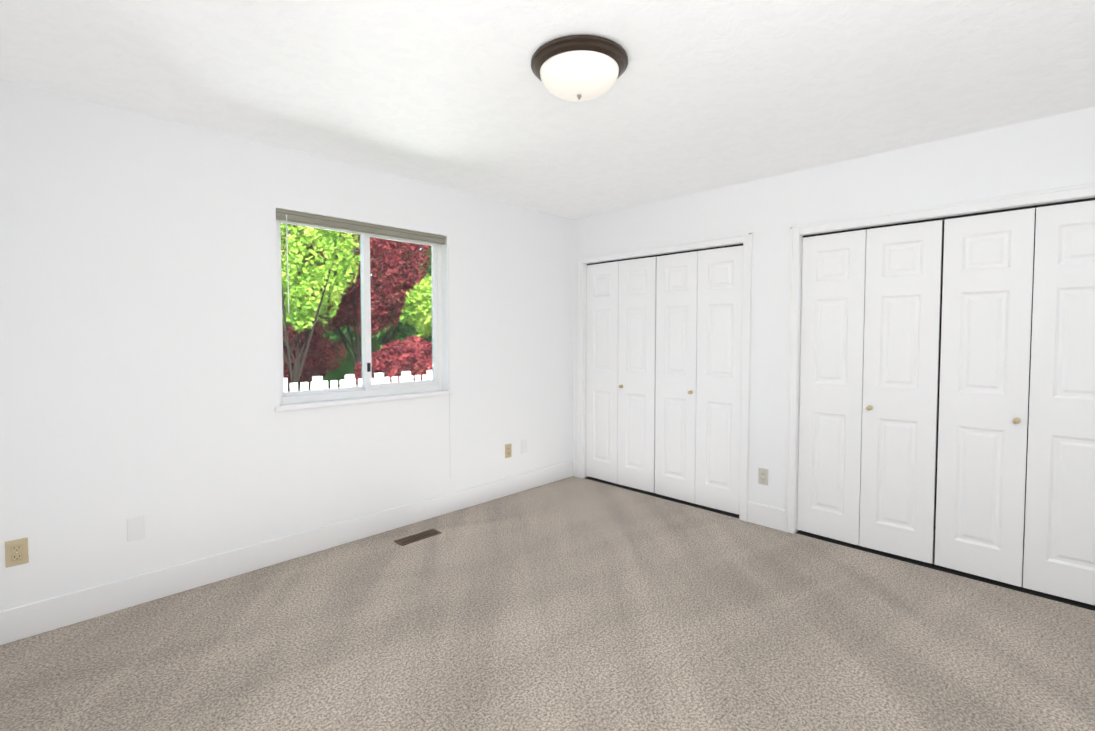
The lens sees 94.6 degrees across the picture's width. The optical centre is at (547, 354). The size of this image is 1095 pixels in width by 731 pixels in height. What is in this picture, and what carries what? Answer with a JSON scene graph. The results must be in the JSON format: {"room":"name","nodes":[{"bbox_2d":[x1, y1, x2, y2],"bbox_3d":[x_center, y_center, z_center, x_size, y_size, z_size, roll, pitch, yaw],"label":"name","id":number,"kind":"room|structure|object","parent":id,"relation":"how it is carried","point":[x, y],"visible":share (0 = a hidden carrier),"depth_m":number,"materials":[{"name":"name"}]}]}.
{"room":"empty bedroom","nodes":[
{"label":"empty bedroom","id":0,"kind":"room"},
{"bbox_2d":[0,79,573,610],"bbox_3d":[-1.229,-0.004,3.426,0.150,2.500,4.340,2,3,45],"label":"wall","id":1,"kind":"structure","parent":0,"point":[138,323],"depth_m":2.69,"materials":[{"name":"white paint"}]},
{"bbox_2d":[5,538,28,567],"bbox_3d":[-2.338,0.871,2.225,0.009,0.115,0.070,2,3,45],"label":"electrical outlet","id":2,"kind":"object","parent":1,"relation":"attached to","point":[16,552],"visible":1,"depth_m":2.22,"materials":[{"name":"beige plastic"}]},
{"bbox_2d":[127,515,144,541],"bbox_3d":[-2.050,0.865,2.517,0.007,0.115,0.070,2,3,45],"label":"electrical outlet cover","id":3,"kind":"object","parent":1,"relation":"attached to","point":[135,528],"visible":1,"depth_m":2.51,"materials":[{"name":"white plastic"}]},
{"bbox_2d":[0,461,572,644],"bbox_3d":[-1.175,1.143,3.407,0.014,0.148,4.026,2,3,45],"label":"baseboard","id":4,"kind":"structure","parent":1,"relation":"attached to","point":[34,618],"depth_m":2.82,"materials":[{"name":"white wood"}]},
{"bbox_2d":[274,220,452,411],"bbox_3d":[-1.207,-0.280,3.415,0.174,1.189,1.238,2,3,45],"label":"window","id":5,"kind":"structure","parent":1,"relation":"attached to","point":[367,391],"depth_m":3.42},
{"bbox_2d":[276,208,449,411],"bbox_3d":[-1.167,0.038,3.387,0.079,1.818,1.170,2,3,45],"label":"window blind","id":6,"kind":"object","parent":5,"relation":"attached to","point":[305,218],"visible":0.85,"depth_m":3.28,"materials":[{"name":"beige plastic"}]},
{"bbox_2d":[505,444,511,457],"bbox_3d":[-0.329,0.809,4.253,0.009,0.115,0.070,2,3,45],"label":"electrical outlet","id":7,"kind":"object","parent":1,"relation":"attached to","point":[508,450],"visible":1,"depth_m":4.25,"materials":[{"name":"beige plastic"}]},
{"bbox_2d":[521,439,526,453],"bbox_3d":[-0.202,0.795,4.382,0.007,0.115,0.070,2,3,45],"label":"electrical outlet cover","id":8,"kind":"object","parent":1,"relation":"attached to","point":[523,446],"visible":1,"depth_m":4.38,"materials":[{"name":"white plastic"}]},
{"bbox_2d":[0,476,1094,730],"bbox_3d":[0.947,1.405,1.746,5.680,0.250,5.440,2,3,45],"label":"floor","id":9,"kind":"structure","parent":0,"point":[574,604],"depth_m":2.22,"materials":[{"name":"carpet"}]},
{"bbox_2d":[394,529,441,545],"bbox_3d":[-0.863,1.214,3.370,0.105,0.008,0.300,2,3,45],"label":"air vent register","id":10,"kind":"object","parent":9,"relation":"on","point":[416,537],"visible":1,"depth_m":3.35,"materials":[{"name":"metal"}]},
{"bbox_2d":[0,0,1094,219],"bbox_3d":[0.841,-1.262,1.751,5.980,0.200,5.440,2,3,45],"label":"ceiling","id":11,"kind":"structure","parent":0,"point":[697,97],"depth_m":2.15,"materials":[{"name":"white paint"}]},
{"bbox_2d":[531,35,627,101],"bbox_3d":[0.127,-1.098,2.026,0.388,0.148,0.388,2,3,45],"label":"ceiling light","id":12,"kind":"object","parent":11,"relation":"attached to","point":[577,68],"visible":1,"depth_m":1.92,"materials":[{"name":"white glass"}]},
{"bbox_2d":[573,107,1094,509],"bbox_3d":[1.695,-0.006,3.479,4.230,2.500,0.150,2,3,45],"label":"wall","id":13,"kind":"structure","parent":0,"point":[1051,152],"depth_m":3.43,"materials":[{"name":"white paint"}]},
{"bbox_2d":[586,246,742,514],"bbox_3d":[0.895,0.176,4.214,1.502,1.980,0.082,2,3,45],"label":"bifold closet door","id":14,"kind":"structure","parent":13,"relation":"in","point":[663,370],"depth_m":4.13,"materials":[{"name":"white wood"}]},
{"bbox_2d":[577,233,751,521],"bbox_3d":[0.919,0.148,4.237,1.630,2.075,0.171,2,3,45],"label":"trim","id":15,"kind":"structure","parent":13,"relation":"attached to","point":[744,240],"depth_m":3.95,"materials":[{"name":"white wood"}]},
{"bbox_2d":[573,461,784,530],"bbox_3d":[1.637,1.141,3.464,3.930,0.148,0.014,2,3,45],"label":"baseboard","id":16,"kind":"structure","parent":13,"relation":"attached to","point":[767,516],"depth_m":3.56,"materials":[{"name":"white wood"}]},
{"bbox_2d":[758,468,767,484],"bbox_3d":[1.525,0.861,3.569,0.070,0.115,0.009,2,3,45],"label":"electrical outlet","id":17,"kind":"object","parent":13,"relation":"attached to","point":[763,476],"visible":1,"depth_m":3.57,"materials":[{"name":"beige plastic"}]},
{"bbox_2d":[785,183,1094,610],"bbox_3d":[2.259,0.198,2.912,1.620,2.075,0.171,2,3,45],"label":"trim","id":18,"kind":"structure","parent":13,"relation":"attached to","point":[1057,196],"depth_m":3.14,"materials":[{"name":"white wood"}]},
{"bbox_2d":[797,200,1094,604],"bbox_3d":[2.234,0.226,2.889,1.492,1.980,0.082,2,3,45],"label":"bifold closet door","id":19,"kind":"structure","parent":13,"relation":"in","point":[870,330],"depth_m":2.83,"materials":[{"name":"white wood"}]},
{"label":"outside","id":20,"kind":"structure","parent":0,"visible":0},
{"bbox_3d":[-19.060,1.196,25.338,55.900,0.200,70.000,2,3,45],"label":"ground","id":21,"kind":"structure","parent":20,"visible":0},
{"bbox_2d":[282,292,428,384],"bbox_3d":[-12.096,-0.594,18.370,0.500,3.900,70.000,2,3,45],"label":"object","id":22,"kind":"object","parent":21,"relation":"on","point":[335,376],"depth_m":21.47,"materials":[{"name":"plant"}]},
{"bbox_2d":[280,223,431,391],"bbox_3d":[-4.298,-3.761,14.583,11.850,10.521,17.256,2,3,45],"label":"trees","id":23,"kind":"object","parent":21,"relation":"on","point":[294,274],"depth_m":9.90,"materials":[{"name":"green plant"}]},
{"bbox_2d":[284,370,431,391],"bbox_3d":[-2.017,1.006,7.034,0.150,1.550,24.000,2,3,45],"label":"fence","id":24,"kind":"object","parent":21,"relation":"on","point":[318,383],"depth_m":6.43,"materials":[{"name":"white wood"}]}
]}

